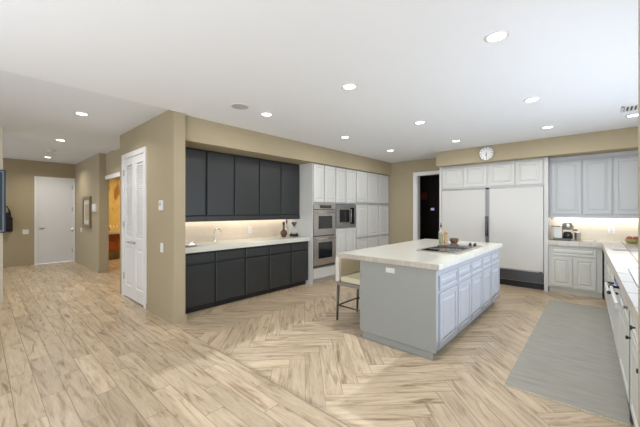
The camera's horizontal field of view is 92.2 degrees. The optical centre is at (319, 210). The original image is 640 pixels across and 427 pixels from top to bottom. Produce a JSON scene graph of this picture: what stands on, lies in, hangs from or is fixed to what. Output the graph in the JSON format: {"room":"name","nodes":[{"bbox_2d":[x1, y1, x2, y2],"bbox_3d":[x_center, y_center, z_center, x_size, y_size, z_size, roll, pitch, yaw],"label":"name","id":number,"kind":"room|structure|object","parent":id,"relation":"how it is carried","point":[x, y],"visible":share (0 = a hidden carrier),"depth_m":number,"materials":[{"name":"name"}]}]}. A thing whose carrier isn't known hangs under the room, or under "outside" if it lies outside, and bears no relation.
{"room":"kitchen","nodes":[
{"label":"kitchen","id":0,"kind":"room"},
{"bbox_2d":[0,127,2,302],"bbox_3d":[-6.599,0.061,3.432,0.300,2.790,4.265,0,0,42],"label":"wall","id":1,"kind":"structure","parent":0,"point":[1,128],"depth_m":4.90,"materials":[{"name":"beige paint"}]},
{"bbox_2d":[0,170,5,232],"bbox_3d":[-5.417,-0.154,4.473,0.061,1.000,1.195,0,0,42],"label":"wall screen","id":2,"kind":"object","parent":1,"relation":"attached to","point":[2,172],"visible":1,"depth_m":4.88,"materials":[{"name":"blue paint"}]},
{"bbox_2d":[3,158,74,264],"bbox_3d":[-8.354,0.036,7.796,0.150,2.840,3.400,0,0,42],"label":"wall","id":3,"kind":"structure","parent":0,"point":[18,247],"depth_m":8.18,"materials":[{"name":"beige paint"}]},
{"bbox_2d":[3,262,30,267],"bbox_3d":[-8.612,1.413,7.389,0.012,0.085,2.450,0,0,42],"label":"baseboard","id":4,"kind":"structure","parent":3,"relation":"attached to","point":[24,263],"depth_m":8.09,"materials":[{"name":"beige paint"}]},
{"bbox_2d":[34,176,74,264],"bbox_3d":[-7.491,0.256,8.711,0.147,2.400,0.875,0,0,42],"label":"door","id":5,"kind":"structure","parent":3,"relation":"in","point":[54,198],"depth_m":8.67,"materials":[{"name":"white paint"}]},
{"bbox_2d":[0,70,167,163],"bbox_3d":[-4.285,-1.439,7.226,7.960,0.210,13.000,0,0,42],"label":"ceiling","id":6,"kind":"structure","parent":0,"point":[34,113],"depth_m":4.44,"materials":[{"name":"paint"}]},
{"bbox_2d":[74,112,88,115],"bbox_3d":[-3.264,-1.329,4.220,0.160,0.009,0.160,0,0,42],"label":"recessed light","id":7,"kind":"object","parent":6,"relation":"in","point":[77,113],"visible":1,"depth_m":4.20,"materials":[{"name":"white paint"}]},
{"bbox_2d":[75,149,119,268],"bbox_3d":[-5.269,0.036,7.433,5.220,2.840,0.190,0,0,42],"label":"wall","id":8,"kind":"structure","parent":0,"point":[91,244],"depth_m":7.45,"materials":[{"name":"beige paint"}]},
{"bbox_2d":[82,196,91,227],"bbox_3d":[-6.032,0.031,7.961,0.820,0.810,0.044,0,0,42],"label":"framed picture","id":9,"kind":"object","parent":8,"relation":"attached to","point":[86,201],"visible":1,"depth_m":7.90,"materials":[{"name":"brown metal"}]},
{"bbox_2d":[85,204,88,219],"bbox_3d":[-6.030,0.031,7.962,0.420,0.410,0.002,0,0,42],"label":"print","id":10,"kind":"object","parent":9,"relation":"attached to","point":[86,205],"depth_m":7.94},
{"bbox_2d":[75,258,108,272],"bbox_3d":[-6.107,1.413,8.183,2.672,0.085,0.207,0,0,42],"label":"baseboard","id":11,"kind":"structure","parent":8,"relation":"attached to","point":[76,260],"depth_m":7.60,"materials":[{"name":"beige paint"}]},
{"bbox_2d":[92,204,95,211],"bbox_3d":[-5.470,-0.079,7.450,0.200,0.190,0.053,0,0,42],"label":"door chime","id":12,"kind":"object","parent":8,"relation":"attached to","point":[93,205],"visible":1,"depth_m":7.39,"materials":[{"name":"white plastic"}]},
{"bbox_2d":[105,172,119,179],"bbox_3d":[-4.177,-0.789,6.539,2.400,0.090,0.095,0,0,42],"label":"trim","id":13,"kind":"structure","parent":8,"relation":"attached to","point":[115,175],"depth_m":6.90,"materials":[{"name":"white paint"}]},
{"bbox_2d":[109,178,119,226],"bbox_3d":[-6.297,0.046,10.042,0.200,2.820,2.310,0,0,42],"label":"wall","id":14,"kind":"structure","parent":0,"point":[114,184],"depth_m":9.70,"materials":[{"name":"paint"}]},
{"bbox_2d":[120,110,184,317],"bbox_3d":[-2.659,0.061,4.758,2.240,2.790,0.150,0,0,42],"label":"wall partition","id":15,"kind":"structure","parent":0,"point":[163,135],"depth_m":4.15,"materials":[{"name":"beige paint"}]},
{"bbox_2d":[123,156,133,299],"bbox_3d":[-3.204,0.280,5.128,0.502,2.323,0.099,0,0,42],"label":"door","id":16,"kind":"structure","parent":15,"relation":"in","point":[128,172],"depth_m":5.15,"materials":[{"name":"white paint"}]},
{"bbox_2d":[121,146,146,308],"bbox_3d":[-2.979,0.246,5.000,1.140,2.420,0.118,0,0,42],"label":"trim","id":17,"kind":"structure","parent":15,"relation":"attached to","point":[143,150],"depth_m":4.62,"materials":[{"name":"white paint"}]},
{"bbox_2d":[131,153,142,304],"bbox_3d":[-2.828,0.280,4.790,0.502,2.323,0.099,0,0,42],"label":"door","id":18,"kind":"structure","parent":15,"relation":"in","point":[138,166],"depth_m":4.84,"materials":[{"name":"white paint"}]},
{"bbox_2d":[159,200,162,209],"bbox_3d":[-2.175,-0.076,4.205,0.110,0.135,0.024,0,0,42],"label":"thermostat","id":19,"kind":"object","parent":15,"relation":"attached to","point":[160,201],"visible":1,"depth_m":4.18,"materials":[{"name":"white plastic"}]},
{"bbox_2d":[146,303,186,324],"bbox_3d":[-2.171,1.413,4.319,0.952,0.085,0.174,0,0,42],"label":"baseboard","id":20,"kind":"structure","parent":15,"relation":"attached to","point":[180,319],"depth_m":4.07,"materials":[{"name":"beige paint"}]},
{"bbox_2d":[185,115,390,175],"bbox_3d":[-0.243,-1.117,6.431,0.770,0.335,5.570,0,0,42],"label":"wall","id":21,"kind":"structure","parent":0,"point":[202,134],"depth_m":5.18,"materials":[{"name":"beige paint"}]},
{"bbox_2d":[0,259,633,426],"bbox_3d":[-0.927,1.486,4.200,17.000,0.060,13.000,0,0,42],"label":"floor","id":22,"kind":"structure","parent":0,"point":[75,351],"depth_m":2.92,"materials":[{"name":"wood"}]},
{"bbox_2d":[109,231,119,259],"bbox_3d":[-6.114,1.026,9.614,0.635,0.860,1.740,0,0,42],"label":"vanity","id":23,"kind":"object","parent":22,"relation":"on","point":[114,236],"visible":0.15,"depth_m":9.22,"materials":[{"name":"brown wood"}]},
{"bbox_2d":[109,227,119,230],"bbox_3d":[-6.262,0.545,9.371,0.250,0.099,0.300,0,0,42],"label":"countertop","id":24,"kind":"structure","parent":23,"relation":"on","point":[110,228],"depth_m":9.27,"materials":[{"name":"beige stone"}]},
{"bbox_2d":[185,251,214,313],"bbox_3d":[-1.969,1.024,4.611,0.601,0.865,0.543,0,0,42],"label":"base cabinet","id":25,"kind":"object","parent":22,"relation":"on","point":[199,266],"visible":0.57,"depth_m":4.44,"materials":[{"name":"black wood"}]},
{"bbox_2d":[185,235,309,253],"bbox_3d":[-1.289,0.549,5.346,0.643,0.077,2.554,0,0,42],"label":"countertop","id":26,"kind":"structure","parent":25,"relation":"on","point":[261,241],"depth_m":5.07,"materials":[{"name":"beige stone"}]},
{"bbox_2d":[185,243,197,246],"bbox_3d":[-1.948,0.496,4.501,0.310,0.028,0.310,0,0,42],"label":"tray","id":27,"kind":"object","parent":26,"relation":"on","point":[191,244],"visible":0.48,"depth_m":4.46,"materials":[{"name":"silver metal"}]},
{"bbox_2d":[212,228,221,241],"bbox_3d":[-1.705,0.396,5.098,0.169,0.229,0.067,0,0,1],"label":"bar faucet","id":28,"kind":"object","parent":26,"relation":"on","point":[213,237],"visible":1,"depth_m":5.09,"materials":[{"name":"silver metal"}]},
{"bbox_2d":[280,222,286,236],"bbox_3d":[-0.712,0.362,6.052,0.136,0.295,0.135,0,0,42],"label":"decanter","id":29,"kind":"object","parent":26,"relation":"on","point":[283,232],"visible":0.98,"depth_m":6.02,"materials":[{"name":"brown glass"}]},
{"bbox_2d":[290,222,297,236],"bbox_3d":[-0.520,0.365,6.176,0.120,0.289,0.130,0,0,42],"label":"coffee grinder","id":30,"kind":"object","parent":26,"relation":"on","point":[293,233],"visible":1,"depth_m":6.14,"materials":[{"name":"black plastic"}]},
{"bbox_2d":[291,226,296,233],"bbox_3d":[-0.520,0.374,6.176,0.110,0.150,0.110,0,0,42],"label":"jar","id":31,"kind":"object","parent":30,"relation":"on","point":[294,231],"depth_m":6.14,"materials":[{"name":"clear glass"}]},
{"bbox_2d":[213,248,244,306],"bbox_3d":[-1.609,1.024,5.010,0.601,0.865,0.528,0,0,42],"label":"base cabinet","id":32,"kind":"object","parent":22,"relation":"on","point":[229,263],"visible":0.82,"depth_m":4.80,"materials":[{"name":"black wood"}]},
{"bbox_2d":[243,245,268,298],"bbox_3d":[-1.268,1.024,5.389,0.601,0.865,0.488,0,0,42],"label":"base cabinet","id":33,"kind":"object","parent":22,"relation":"on","point":[256,257],"visible":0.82,"depth_m":5.18,"materials":[{"name":"black wood"}]},
{"bbox_2d":[266,243,290,293],"bbox_3d":[-0.930,1.024,5.764,0.601,0.865,0.518,0,0,42],"label":"base cabinet","id":34,"kind":"object","parent":22,"relation":"on","point":[279,254],"visible":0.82,"depth_m":5.56,"materials":[{"name":"black wood"}]},
{"bbox_2d":[288,241,307,287],"bbox_3d":[-0.600,1.024,6.131,0.601,0.865,0.464,0,0,42],"label":"base cabinet","id":35,"kind":"object","parent":22,"relation":"on","point":[299,250],"visible":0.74,"depth_m":5.91,"materials":[{"name":"black wood"}]},
{"bbox_2d":[288,163,334,284],"bbox_3d":[-0.171,0.254,6.546,0.718,2.404,0.721,0,0,42],"label":"tall cabinet","id":36,"kind":"object","parent":22,"relation":"on","point":[316,181],"visible":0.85,"depth_m":6.21,"materials":[{"name":"paint"}]},
{"bbox_2d":[313,204,336,267],"bbox_3d":[-0.065,0.495,6.459,0.596,1.272,0.660,0,0,42],"label":"double oven","id":37,"kind":"object","parent":36,"relation":"in","point":[324,215],"visible":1,"depth_m":6.28,"materials":[{"name":"metal"}]},
{"bbox_2d":[333,167,355,277],"bbox_3d":[0.322,0.254,7.093,0.718,2.404,0.748,0,0,42],"label":"tall cabinet","id":38,"kind":"object","parent":22,"relation":"on","point":[345,179],"visible":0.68,"depth_m":6.83,"materials":[{"name":"paint"}]},
{"bbox_2d":[336,204,355,227],"bbox_3d":[0.449,0.109,6.978,0.465,0.506,0.720,0,0,42],"label":"microwave","id":39,"kind":"object","parent":38,"relation":"in","point":[346,214],"visible":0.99,"depth_m":6.82,"materials":[{"name":"metal"}]},
{"bbox_2d":[336,256,359,319],"bbox_3d":[0.567,1.031,4.133,0.519,0.851,0.510,0,0,42],"label":"counter stool","id":40,"kind":"object","parent":22,"relation":"on","point":[347,270],"visible":0.55,"depth_m":4.11,"materials":[{"name":"beige fabric"}]},
{"bbox_2d":[355,170,366,249],"bbox_3d":[0.737,0.254,7.554,0.718,2.404,0.488,0,0,42],"label":"tall cabinet","id":41,"kind":"object","parent":22,"relation":"on","point":[361,176],"visible":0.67,"depth_m":7.29,"materials":[{"name":"paint"}]},
{"bbox_2d":[367,172,388,247],"bbox_3d":[1.247,0.254,8.120,0.718,2.404,1.033,0,0,42],"label":"tall cabinet","id":42,"kind":"object","parent":22,"relation":"on","point":[377,184],"visible":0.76,"depth_m":7.82,"materials":[{"name":"paint"}]},
{"bbox_2d":[360,248,499,360],"bbox_3d":[1.642,1.011,4.186,0.897,0.890,2.562,0,0,42],"label":"kitchen island","id":43,"kind":"object","parent":22,"relation":"on","point":[413,310],"visible":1,"depth_m":3.28,"materials":[{"name":"white paint"}]},
{"bbox_2d":[386,267,394,273],"bbox_3d":[0.747,0.632,3.276,0.105,0.053,0.008,0,0,42],"label":"outlet plate","id":44,"kind":"object","parent":43,"relation":"attached to","point":[389,270],"depth_m":3.27,"materials":[{"name":"white plastic"}]},
{"bbox_2d":[337,239,501,269],"bbox_3d":[1.539,0.536,4.304,1.245,0.053,2.605,0,0,42],"label":"island countertop","id":45,"kind":"structure","parent":43,"relation":"on","point":[403,253],"depth_m":3.61,"materials":[{"name":"beige stone"}]},
{"bbox_2d":[438,224,442,243],"bbox_3d":[1.869,0.344,4.763,0.068,0.330,0.068,0,0,42],"label":"oil bottle","id":46,"kind":"object","parent":45,"relation":"on","point":[440,233],"visible":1,"depth_m":4.74,"materials":[{"name":"clear glass"}]},
{"bbox_2d":[444,229,447,243],"bbox_3d":[1.969,0.399,4.822,0.062,0.220,0.062,0,0,42],"label":"pepper mill","id":47,"kind":"object","parent":45,"relation":"on","point":[445,231],"visible":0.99,"depth_m":4.80,"materials":[{"name":"brown wood"}]},
{"bbox_2d":[416,243,483,254],"bbox_3d":[1.790,0.486,4.175,0.510,0.046,1.120,0,0,42],"label":"cooktop","id":48,"kind":"object","parent":45,"relation":"in","point":[449,248],"visible":1,"depth_m":4.04,"materials":[{"name":"metal"}]},
{"bbox_2d":[437,245,467,248],"bbox_3d":[1.790,0.486,4.175,0.370,0.024,0.100,0,0,42],"label":"vent grille","id":49,"kind":"object","parent":48,"relation":"attached to","point":[458,247],"depth_m":4.14,"materials":[{"name":"metal"}]},
{"bbox_2d":[450,238,458,243],"bbox_3d":[2.084,0.467,4.785,0.132,0.085,0.132,0,0,42],"label":"wooden bowl","id":50,"kind":"object","parent":45,"relation":"on","point":[452,240],"visible":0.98,"depth_m":4.74,"materials":[{"name":"brown wood"}]},
{"bbox_2d":[442,188,486,241],"bbox_3d":[3.190,0.493,6.699,0.901,1.925,0.555,0,0,42],"label":"fridge","id":51,"kind":"object","parent":22,"relation":"on","point":[464,211],"visible":0.41,"depth_m":6.50,"materials":[{"name":"metal"}]},
{"bbox_2d":[442,163,488,189],"bbox_3d":[3.209,-0.723,6.721,0.910,0.498,0.513,0,0,42],"label":"upper cabinet","id":52,"kind":"object","parent":51,"relation":"on","point":[474,175],"visible":0.96,"depth_m":6.51,"materials":[{"name":"white paint"}]},
{"bbox_2d":[439,157,550,291],"bbox_3d":[3.561,0.242,6.404,1.958,2.428,0.513,0,0,42],"label":"surround","id":53,"kind":"object","parent":22,"relation":"on","point":[547,220],"visible":0.48,"depth_m":5.59,"materials":[{"name":"white paint"}]},
{"bbox_2d":[487,185,543,289],"bbox_3d":[3.876,0.493,6.081,0.921,1.925,0.555,0,0,42],"label":"fridge","id":54,"kind":"object","parent":22,"relation":"on","point":[515,215],"visible":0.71,"depth_m":5.86,"materials":[{"name":"metal"}]},
{"bbox_2d":[487,158,543,187],"bbox_3d":[3.895,-0.723,6.103,0.933,0.498,0.513,0,0,42],"label":"upper cabinet","id":55,"kind":"object","parent":54,"relation":"on","point":[527,172],"visible":0.96,"depth_m":5.89,"materials":[{"name":"white paint"}]},
{"bbox_2d":[504,300,630,426],"bbox_3d":[2.930,1.451,3.559,0.751,0.009,3.362,0,0,42],"label":"runner rug","id":56,"kind":"object","parent":22,"relation":"on","point":[569,358],"visible":0.96,"depth_m":2.90,"materials":[{"name":"grey fabric"}]},
{"bbox_2d":[548,245,601,297],"bbox_3d":[4.560,1.032,5.509,0.720,0.848,0.490,0,0,42],"label":"base cabinet","id":57,"kind":"object","parent":22,"relation":"on","point":[577,270],"visible":0.97,"depth_m":5.32,"materials":[{"name":"grey paint"}]},
{"bbox_2d":[604,254,613,333],"bbox_3d":[4.109,1.032,3.960,0.595,0.848,2.328,0,0,41],"label":"base cabinet","id":58,"kind":"object","parent":22,"relation":"on","point":[608,274],"visible":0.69,"depth_m":3.89,"materials":[{"name":"grey paint"}]},
{"bbox_2d":[548,238,637,327],"bbox_3d":[3.126,0.566,3.366,1.458,0.080,5.587,0,0,42],"label":"countertop","id":59,"kind":"structure","parent":58,"relation":"on","point":[620,262],"depth_m":3.27,"materials":[{"name":"white stone"}]},
{"bbox_2d":[553,223,577,239],"bbox_3d":[4.458,0.371,5.616,0.371,0.308,0.288,0,0,42],"label":"coffee maker","id":60,"kind":"object","parent":59,"relation":"on","point":[558,229],"visible":1,"depth_m":5.57,"materials":[{"name":"white plastic"}]},
{"bbox_2d":[574,232,580,239],"bbox_3d":[4.622,0.455,5.527,0.096,0.140,0.096,0,0,42],"label":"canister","id":61,"kind":"object","parent":59,"relation":"on","point":[577,235],"visible":0.95,"depth_m":5.50,"materials":[{"name":"metal"}]},
{"bbox_2d":[612,248,637,250],"bbox_3d":[4.181,0.516,3.976,0.590,0.020,0.025,0,0,42],"label":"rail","id":62,"kind":"object","parent":59,"relation":"on","point":[612,248],"visible":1,"depth_m":4.08,"materials":[{"name":"metal"}]},
{"bbox_2d":[625,239,637,243],"bbox_3d":[5.078,0.490,5.009,0.176,0.070,0.175,0,0,42],"label":"fruit bowl","id":63,"kind":"object","parent":59,"relation":"on","point":[633,241],"visible":0.78,"depth_m":4.96,"materials":[{"name":"yellow ceramic"}]},
{"bbox_2d":[629,269,637,286],"bbox_3d":[2.661,0.627,2.307,0.447,0.217,0.862,0,0,42],"label":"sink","id":64,"kind":"object","parent":59,"relation":"in","point":[634,272],"visible":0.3,"depth_m":2.60,"materials":[{"name":"white ceramic"}]},
{"bbox_2d":[604,276,619,357],"bbox_3d":[3.100,1.041,2.849,0.675,0.830,0.630,0,0,41],"label":"dishwasher","id":65,"kind":"object","parent":22,"relation":"on","point":[616,311],"visible":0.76,"depth_m":2.99,"materials":[{"name":"grey paint"}]},
{"bbox_2d":[608,284,628,402],"bbox_3d":[2.615,1.046,2.284,0.670,0.820,0.820,0,0,41],"label":"trash compactor","id":66,"kind":"object","parent":22,"relation":"on","point":[622,306],"visible":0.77,"depth_m":2.38,"materials":[{"name":"grey paint"}]},
{"bbox_2d":[625,312,637,426],"bbox_3d":[1.955,1.032,1.479,0.620,0.848,1.158,0,0,41],"label":"base cabinet","id":67,"kind":"object","parent":22,"relation":"on","point":[633,337],"visible":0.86,"depth_m":1.94,"materials":[{"name":"grey paint"}]},
{"bbox_2d":[629,310,633,424],"bbox_3d":[2.163,1.032,2.099,0.075,0.848,0.040,0,0,41],"label":"filler panel","id":68,"kind":"object","parent":22,"relation":"on","point":[630,414],"visible":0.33,"depth_m":2.12,"materials":[{"name":"wood"}]},
{"bbox_2d":[0,0,637,162],"bbox_3d":[1.933,-1.414,1.623,9.300,0.260,13.000,0,0,42],"label":"ceiling","id":69,"kind":"structure","parent":0,"point":[409,62],"depth_m":2.63,"materials":[{"name":"paint"}]},
{"bbox_2d":[231,103,248,109],"bbox_3d":[-0.983,-1.280,3.779,0.220,0.008,0.219,0,0,42],"label":"ceiling speaker","id":70,"kind":"object","parent":69,"relation":"attached to","point":[239,106],"visible":1,"depth_m":3.77,"materials":[{"name":"white metal"}]},
{"bbox_2d":[232,104,247,108],"bbox_3d":[-0.983,-1.281,3.779,0.195,0.005,0.194,0,0,30],"label":"grille","id":71,"kind":"object","parent":70,"relation":"attached to","point":[236,106],"depth_m":3.77,"materials":[{"name":"grey metal"}]},
{"bbox_2d":[261,112,272,115],"bbox_3d":[-0.708,-1.280,4.084,0.160,0.009,0.160,0,0,42],"label":"recessed light","id":72,"kind":"object","parent":69,"relation":"in","point":[263,113],"visible":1,"depth_m":4.08,"materials":[{"name":"white paint"}]},
{"bbox_2d":[342,83,356,89],"bbox_3d":[0.302,-1.280,3.174,0.160,0.009,0.160,0,0,42],"label":"recessed light","id":73,"kind":"object","parent":69,"relation":"in","point":[349,86],"visible":1,"depth_m":3.17,"materials":[{"name":"white paint"}]},
{"bbox_2d":[344,85,354,88],"bbox_3d":[0.302,-1.281,3.174,0.119,0.003,0.119,0,0,42],"label":"diffuser","id":74,"kind":"object","parent":73,"relation":"attached to","point":[345,86],"depth_m":3.18,"materials":[{"name":"white plastic"}]},
{"bbox_2d":[414,121,425,123],"bbox_3d":[1.446,-1.280,4.458,0.160,0.009,0.160,0,0,42],"label":"recessed light","id":75,"kind":"object","parent":69,"relation":"in","point":[416,122],"visible":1,"depth_m":4.45,"materials":[{"name":"white paint"}]},
{"bbox_2d":[484,30,508,42],"bbox_3d":[1.298,-1.280,2.263,0.160,0.009,0.160,0,0,42],"label":"recessed light","id":76,"kind":"object","parent":69,"relation":"in","point":[496,36],"visible":1,"depth_m":2.26,"materials":[{"name":"white paint"}]},
{"bbox_2d":[488,32,505,40],"bbox_3d":[1.298,-1.281,2.263,0.119,0.003,0.119,0,0,42],"label":"diffuser","id":77,"kind":"object","parent":76,"relation":"attached to","point":[494,36],"depth_m":2.26,"materials":[{"name":"white plastic"}]},
{"bbox_2d":[524,97,540,101],"bbox_3d":[2.442,-1.280,3.547,0.160,0.009,0.160,0,0,42],"label":"recessed light","id":78,"kind":"object","parent":69,"relation":"in","point":[533,99],"visible":1,"depth_m":3.54,"materials":[{"name":"white paint"}]},
{"bbox_2d":[620,104,637,112],"bbox_3d":[3.931,-1.279,3.780,0.340,0.010,0.280,0,0,42],"label":"ceiling vent","id":79,"kind":"object","parent":69,"relation":"in","point":[630,107],"visible":0.9,"depth_m":3.83,"materials":[{"name":"white metal"}]},
{"bbox_2d":[625,113,637,116],"bbox_3d":[4.197,-1.280,4.120,0.160,0.009,0.160,0,0,42],"label":"recessed light","id":80,"kind":"object","parent":69,"relation":"in","point":[635,114],"visible":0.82,"depth_m":4.13,"materials":[{"name":"white paint"}]},
{"bbox_2d":[420,175,438,238],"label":"door","id":81,"kind":"structure","parent":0,"point":[429,220],"depth_m":9.07,"materials":[{"name":"brown paint"}]},
{"bbox_2d":[421,192,427,199],"bbox_3d":[3.108,-0.444,9.156,0.200,0.240,0.032,0,0,42],"label":"picture","id":82,"kind":"object","parent":81,"relation":"attached to","point":[424,195],"visible":1,"depth_m":9.14,"materials":[{"name":"brown paint"}]},
{"bbox_2d":[422,193,426,198],"bbox_3d":[3.098,-0.444,9.146,0.160,0.200,0.003,0,0,42],"label":"print","id":83,"kind":"object","parent":82,"relation":"attached to","point":[424,195],"depth_m":9.14},
{"bbox_2d":[389,158,604,292],"bbox_3d":[3.547,0.086,6.865,5.820,2.740,0.150,0,0,42],"label":"wall","id":84,"kind":"structure","parent":0,"point":[401,178],"depth_m":8.01,"materials":[{"name":"beige paint"}]},
{"bbox_2d":[413,170,438,240],"bbox_3d":[2.729,0.241,7.589,0.845,2.430,0.170,0,0,42],"label":"trim","id":85,"kind":"structure","parent":84,"relation":"attached to","point":[416,175],"depth_m":7.76,"materials":[{"name":"white paint"}]},
{"bbox_2d":[550,158,581,217],"bbox_3d":[4.516,-0.423,5.655,0.458,1.098,0.348,0,0,42],"label":"upper cabinet","id":86,"kind":"object","parent":84,"relation":"attached to","point":[565,175],"visible":0.93,"depth_m":5.52,"materials":[{"name":"grey paint"}]},
{"bbox_2d":[551,218,637,241],"bbox_3d":[5.001,0.316,5.446,1.460,0.460,0.012,0,0,42],"label":"backsplash","id":87,"kind":"structure","parent":84,"relation":"attached to","point":[590,229],"depth_m":5.45,"materials":[{"name":"beige tile"}]},
{"bbox_2d":[582,156,612,218],"bbox_3d":[4.832,-0.423,5.370,0.388,1.098,0.348,0,0,42],"label":"upper cabinet","id":88,"kind":"object","parent":84,"relation":"attached to","point":[597,172],"visible":0.96,"depth_m":5.24,"materials":[{"name":"grey paint"}]},
{"bbox_2d":[608,227,614,233],"bbox_3d":[5.075,0.336,5.364,0.085,0.120,0.010,0,0,42],"label":"wall outlet","id":89,"kind":"object","parent":84,"relation":"attached to","point":[611,230],"visible":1,"depth_m":5.36,"materials":[{"name":"white plastic"}]},
{"bbox_2d":[613,154,637,218],"bbox_3d":[5.199,-0.423,5.039,0.598,1.098,0.348,0,0,42],"label":"upper cabinet","id":90,"kind":"object","parent":84,"relation":"attached to","point":[625,167],"visible":0.84,"depth_m":5.01,"materials":[{"name":"grey paint"}]},
{"bbox_2d":[555,218,637,219],"bbox_3d":[4.962,0.135,5.403,1.340,0.016,0.070,0,0,42],"label":"led strip","id":91,"kind":"object","parent":90,"relation":"attached to","point":[555,218],"visible":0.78,"depth_m":5.52,"materials":[{"name":"white plastic"}]},
{"bbox_2d":[436,126,637,166],"bbox_3d":[4.035,-1.129,5.854,3.400,0.310,0.700,0,0,42],"label":"wall","id":92,"kind":"structure","parent":0,"point":[623,139],"depth_m":5.39,"materials":[{"name":"beige paint"}]},
{"bbox_2d":[479,146,493,159],"bbox_3d":[3.269,-1.129,6.049,0.270,0.270,0.032,0,0,42],"label":"wall clock","id":93,"kind":"object","parent":92,"relation":"attached to","point":[486,153],"visible":1,"depth_m":6.04,"materials":[{"name":"metal"}]},
{"bbox_2d":[638,0,639,426],"bbox_3d":[1.476,0.086,0.952,0.682,2.740,0.050,0,0,42],"label":"wall","id":94,"kind":"structure","parent":0,"point":[638,0],"depth_m":1.18,"materials":[{"name":"beige paint"}]},
{"bbox_3d":[-0.534,0.086,6.794,0.150,2.740,5.720,0,0,42],"label":"wall","id":95,"kind":"structure","parent":0,"visible":0},
{"bbox_2d":[185,147,205,221],"bbox_3d":[-2.074,-0.390,4.695,0.369,1.108,0.528,0,0,42],"label":"upper cabinet","id":96,"kind":"object","parent":95,"relation":"attached to","point":[195,159],"visible":0.56,"depth_m":4.64,"materials":[{"name":"grey paint"}]},
{"bbox_2d":[206,150,233,221],"bbox_3d":[-1.729,-0.390,5.078,0.369,1.108,0.498,0,0,42],"label":"upper cabinet","id":97,"kind":"object","parent":95,"relation":"attached to","point":[219,166],"visible":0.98,"depth_m":4.93,"materials":[{"name":"grey paint"}]},
{"bbox_2d":[185,219,287,242],"bbox_3d":[-1.533,0.286,5.565,0.012,0.460,2.557,0,0,42],"label":"backsplash","id":98,"kind":"structure","parent":95,"relation":"attached to","point":[194,231],"depth_m":5.50,"materials":[{"name":"beige tile"}]},
{"bbox_2d":[234,155,258,220],"bbox_3d":[-1.389,-0.390,5.455,0.369,1.108,0.513,0,0,42],"label":"upper cabinet","id":99,"kind":"object","parent":95,"relation":"attached to","point":[246,169],"visible":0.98,"depth_m":5.31,"materials":[{"name":"grey paint"}]},
{"bbox_2d":[259,159,280,219],"bbox_3d":[-1.048,-0.390,5.834,0.369,1.108,0.503,0,0,42],"label":"upper cabinet","id":100,"kind":"object","parent":95,"relation":"attached to","point":[269,170],"visible":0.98,"depth_m":5.69,"materials":[{"name":"grey paint"}]},
{"bbox_2d":[280,162,299,219],"bbox_3d":[-0.711,-0.390,6.207,0.369,1.108,0.499,0,0,42],"label":"upper cabinet","id":101,"kind":"object","parent":95,"relation":"attached to","point":[289,173],"visible":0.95,"depth_m":6.06,"materials":[{"name":"grey paint"}]},
{"bbox_3d":[3.060,0.086,2.089,0.150,2.740,7.600,0,0,42],"label":"wall","id":102,"kind":"structure","parent":0,"visible":0},
{"bbox_2d":[550,150,637,160],"bbox_3d":[4.771,-0.946,5.194,1.445,0.053,0.034,0,0,42],"label":"trim","id":103,"kind":"structure","parent":102,"relation":"attached to","point":[633,151],"depth_m":5.24,"materials":[{"name":"grey paint"}]},
{"bbox_3d":[-8.073,-0.142,7.933,0.090,0.051,0.016,0,0,42],"label":"wall hook","id":104,"kind":"object","parent":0,"visible":0},
{"bbox_2d":[6,206,12,231],"bbox_3d":[-8.043,0.186,7.892,0.176,0.700,0.240,0,0,42],"label":"hanging bag","id":105,"kind":"object","parent":104,"relation":"hanging from","point":[9,220],"visible":0.59,"depth_m":7.91,"materials":[{"name":"black fabric"}]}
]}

